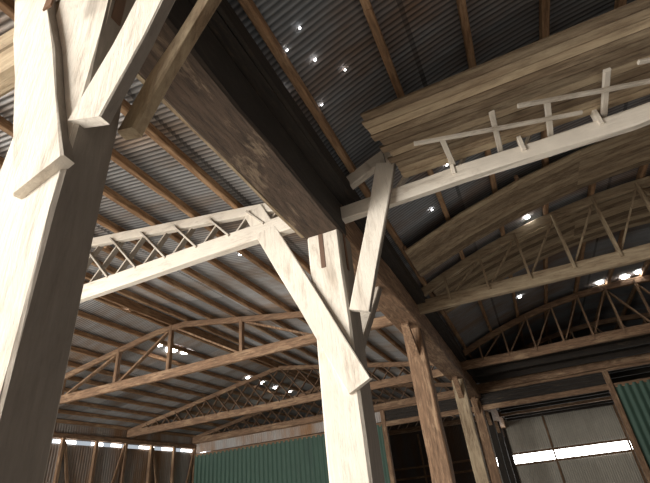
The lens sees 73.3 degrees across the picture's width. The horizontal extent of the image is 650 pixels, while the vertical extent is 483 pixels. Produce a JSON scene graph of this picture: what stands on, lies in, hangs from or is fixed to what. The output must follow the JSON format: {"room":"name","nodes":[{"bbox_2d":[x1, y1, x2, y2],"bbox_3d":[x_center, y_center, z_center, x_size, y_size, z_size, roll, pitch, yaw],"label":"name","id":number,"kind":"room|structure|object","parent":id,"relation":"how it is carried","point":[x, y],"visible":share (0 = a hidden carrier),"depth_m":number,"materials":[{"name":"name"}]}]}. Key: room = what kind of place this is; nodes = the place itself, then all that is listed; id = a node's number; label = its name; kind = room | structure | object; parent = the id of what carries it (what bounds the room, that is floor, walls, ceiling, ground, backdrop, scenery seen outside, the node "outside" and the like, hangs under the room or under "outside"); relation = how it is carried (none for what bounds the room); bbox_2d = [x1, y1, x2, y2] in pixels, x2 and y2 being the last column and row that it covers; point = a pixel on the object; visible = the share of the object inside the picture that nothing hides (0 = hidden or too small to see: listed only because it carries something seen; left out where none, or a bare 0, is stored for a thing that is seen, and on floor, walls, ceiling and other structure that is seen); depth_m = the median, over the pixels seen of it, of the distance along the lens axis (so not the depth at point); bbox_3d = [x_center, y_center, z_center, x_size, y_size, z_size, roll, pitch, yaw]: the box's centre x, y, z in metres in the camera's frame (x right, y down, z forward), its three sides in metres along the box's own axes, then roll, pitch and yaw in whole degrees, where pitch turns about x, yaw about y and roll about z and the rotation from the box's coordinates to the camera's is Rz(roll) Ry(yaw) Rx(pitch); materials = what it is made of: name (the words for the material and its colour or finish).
{"room":"old warehouse","nodes":[
{"label":"old warehouse","id":0,"kind":"room"},
{"bbox_2d":[43,423,245,482],"bbox_3d":[-7.535,7.376,12.251,0.163,4.560,34.063,-18,-32,18],"label":"wall","id":1,"kind":"structure","parent":0,"point":[67,463],"depth_m":14.44,"materials":[{"name":"metal"}]},
{"bbox_2d":[194,361,649,482],"bbox_3d":[3.995,7.133,13.820,20.202,4.313,0.221,-18,-32,18],"label":"wall","id":2,"kind":"structure","parent":0,"point":[301,459],"depth_m":15.25,"materials":[{"name":"metal"}]},
{"bbox_2d":[388,405,646,482],"bbox_3d":[8.470,11.222,23.263,20.196,6.050,0.144,-18,-32,18],"label":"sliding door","id":3,"kind":"structure","parent":0,"point":[592,445],"depth_m":22.19,"materials":[{"name":"beige metal"}]},
{"bbox_2d":[472,334,649,420],"bbox_3d":[10.589,5.258,16.268,8.350,0.196,14.549,-18,-32,18],"label":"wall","id":4,"kind":"structure","parent":0,"point":[636,345],"depth_m":12.83,"materials":[{"name":"brown wood"}]},
{"bbox_3d":[1.831,6.457,8.035,20.700,0.012,34.600,-18,-32,18],"label":"floor","id":5,"kind":"structure","parent":0,"visible":0},
{"bbox_2d":[0,0,221,482],"bbox_3d":[-5.687,1.644,3.035,12.154,4.604,0.599,-18,-32,18],"label":"post","id":6,"kind":"object","parent":5,"relation":"on","point":[71,66],"visible":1,"depth_m":1.56,"materials":[{"name":"wood"}]},
{"bbox_2d":[245,162,395,482],"bbox_3d":[0.472,1.713,4.394,1.814,4.655,1.857,-18,-32,18],"label":"post","id":7,"kind":"object","parent":5,"relation":"on","point":[339,307],"visible":0.94,"depth_m":4.10,"materials":[{"name":"wood"}]},
{"bbox_2d":[401,322,455,482],"bbox_3d":[1.723,3.238,6.650,0.462,4.100,1.168,-18,-32,18],"label":"post","id":8,"kind":"object","parent":5,"relation":"on","point":[437,449],"visible":0.92,"depth_m":6.87,"materials":[{"name":"wood"}]},
{"bbox_2d":[452,376,490,482],"bbox_3d":[3.701,5.335,10.550,0.464,4.100,1.166,-18,-32,18],"label":"post","id":9,"kind":"object","parent":5,"relation":"on","point":[480,471],"visible":0.94,"depth_m":10.77,"materials":[{"name":"wood"}]},
{"bbox_2d":[471,397,502,482],"bbox_3d":[5.129,6.848,13.365,0.444,4.100,1.151,-18,-32,18],"label":"post","id":10,"kind":"object","parent":5,"relation":"on","point":[482,425],"visible":0.95,"depth_m":13.60,"materials":[{"name":"wood"}]},
{"bbox_2d":[485,411,510,482],"bbox_3d":[6.678,8.491,16.421,0.405,4.100,1.117,-18,-32,18],"label":"post","id":11,"kind":"object","parent":5,"relation":"on","point":[496,444],"visible":0.94,"depth_m":16.66,"materials":[{"name":"wood"}]},
{"bbox_2d":[494,421,516,482],"bbox_3d":[8.187,10.091,19.397,0.405,4.100,1.114,-18,-32,18],"label":"post","id":12,"kind":"object","parent":5,"relation":"on","point":[497,424],"visible":0.88,"depth_m":19.62,"materials":[{"name":"wood"}]},
{"bbox_2d":[501,429,520,482],"bbox_3d":[9.695,11.689,22.372,0.405,4.100,0.404,-18,-32,18],"label":"post","id":13,"kind":"object","parent":5,"relation":"on","point":[505,436],"visible":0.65,"depth_m":22.61,"materials":[{"name":"wood"}]},
{"bbox_3d":[-2.578,-1.323,-1.836,0.524,4.100,1.223,-18,-32,18],"label":"post","id":14,"kind":"object","parent":5,"relation":"on","visible":0},
{"bbox_2d":[136,0,505,428],"bbox_3d":[2.541,2.405,9.853,0.704,0.653,34.040,-18,-32,18],"label":"beam","id":15,"kind":"structure","parent":14,"relation":"on","point":[226,91],"depth_m":3.60,"materials":[{"name":"brown wood"}]},
{"bbox_2d":[80,203,293,302],"bbox_3d":[-5.305,0.892,6.712,11.072,1.270,0.148,-18,-32,18],"label":"roof truss","id":16,"kind":"object","parent":15,"relation":"on","point":[242,238],"visible":0.44,"depth_m":5.36,"materials":[{"name":"beige wood"}]},
{"bbox_2d":[59,308,392,404],"bbox_3d":[-3.775,2.533,9.711,11.070,1.192,0.164,-18,-32,18],"label":"roof truss","id":17,"kind":"object","parent":15,"relation":"attached to","point":[307,339],"visible":0.61,"depth_m":9.32,"materials":[{"name":"brown wood"}]},
{"bbox_2d":[127,361,443,437],"bbox_3d":[-1.806,4.602,13.612,11.072,1.271,0.148,-18,-32,18],"label":"roof truss","id":18,"kind":"object","parent":15,"relation":"on","point":[139,430],"visible":0.77,"depth_m":13.64,"materials":[{"name":"brown wood"}]},
{"bbox_2d":[192,383,454,443],"bbox_3d":[-0.399,6.092,16.387,11.072,1.269,0.148,-18,-32,18],"label":"roof truss","id":19,"kind":"object","parent":15,"relation":"on","point":[205,436],"visible":0.64,"depth_m":16.52,"materials":[{"name":"brown wood"}]},
{"bbox_2d":[248,399,447,444],"bbox_3d":[1.212,7.800,19.564,11.072,1.268,0.148,-18,-32,18],"label":"roof truss","id":20,"kind":"object","parent":15,"relation":"attached to","point":[373,400],"visible":0.08,"depth_m":19.39,"materials":[{"name":"brown wood"}]},
{"bbox_2d":[388,410,485,434],"bbox_3d":[2.721,9.401,22.538,11.072,1.272,0.148,-18,-32,18],"label":"roof truss","id":21,"kind":"object","parent":15,"relation":"attached to","point":[452,422],"visible":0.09,"depth_m":21.67,"materials":[{"name":"brown wood"}]},
{"bbox_2d":[340,102,649,223],"bbox_3d":[3.975,-2.038,3.802,8.720,1.476,0.181,-18,-32,18],"label":"roof truss","id":22,"kind":"object","parent":15,"relation":"on","point":[629,120],"visible":0.34,"depth_m":4.22,"materials":[{"name":"beige wood"}]},
{"bbox_2d":[0,0,649,437],"bbox_3d":[1.332,2.131,10.614,20.182,1.331,34.003,-18,-32,18],"label":"purlins","id":23,"kind":"structure","parent":22,"relation":"on","point":[112,299],"depth_m":8.22,"materials":[{"name":"brown wood"}]},
{"bbox_2d":[0,0,649,434],"bbox_3d":[1.329,2.095,10.634,20.907,1.307,34.000,-18,-32,18],"label":"sheeting","id":24,"kind":"object","parent":23,"relation":"on","point":[424,41],"visible":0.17,"depth_m":5.89,"materials":[{"name":"metal"}]},
{"bbox_2d":[158,27,640,388],"bbox_3d":[-0.362,1.488,9.363,11.996,1.129,11.983,-26,-36,30],"label":"holes","id":25,"kind":"structure","parent":24,"relation":"attached to","point":[638,272],"depth_m":10.97,"materials":[{"name":"white"}]},
{"bbox_2d":[402,125,649,277],"bbox_3d":[5.019,-1.142,5.934,8.090,0.991,1.110,-18,-32,18],"label":"boards","id":26,"kind":"object","parent":23,"relation":"attached to","point":[610,157],"visible":0.98,"depth_m":6.59,"materials":[{"name":"brown wood"}]},
{"bbox_2d":[433,187,649,313],"bbox_3d":[5.851,-0.291,7.522,8.041,0.990,1.440,-18,-32,18],"label":"boards","id":27,"kind":"object","parent":23,"relation":"attached to","point":[615,211],"visible":0.84,"depth_m":8.09,"materials":[{"name":"brown wood"}]},
{"bbox_2d":[360,0,649,177],"bbox_3d":[4.014,-1.952,3.071,7.739,0.219,1.077,-18,-32,18],"label":"boards","id":28,"kind":"object","parent":22,"relation":"attached to","point":[601,63],"visible":0.92,"depth_m":3.81,"materials":[{"name":"brown wood"}]},
{"bbox_2d":[417,176,649,314],"bbox_3d":[5.458,-0.505,6.764,8.720,1.370,0.181,-18,-32,18],"label":"roof truss","id":29,"kind":"object","parent":15,"relation":"attached to","point":[640,253],"visible":0.98,"depth_m":7.29,"materials":[{"name":"brown wood"}]},
{"bbox_2d":[498,396,611,416],"bbox_3d":[11.927,6.382,19.490,8.720,1.452,0.181,-18,-32,18],"label":"sliding door rail","id":30,"kind":"object","parent":15,"relation":"on","point":[607,397],"visible":0.13,"depth_m":19.64,"materials":[{"name":"brown wood"}]},
{"bbox_2d":[460,275,649,370],"bbox_3d":[7.438,1.609,10.654,8.720,1.411,0.181,-18,-32,18],"label":"roof truss","id":31,"kind":"object","parent":15,"relation":"on","point":[643,329],"visible":0.96,"depth_m":11.05,"materials":[{"name":"brown wood"}]},
{"bbox_2d":[477,312,649,391],"bbox_3d":[8.786,3.051,13.299,8.720,1.446,0.180,-18,-32,18],"label":"roof truss","id":32,"kind":"object","parent":15,"relation":"on","point":[644,357],"visible":0.66,"depth_m":13.55,"materials":[{"name":"brown wood"}]}
]}

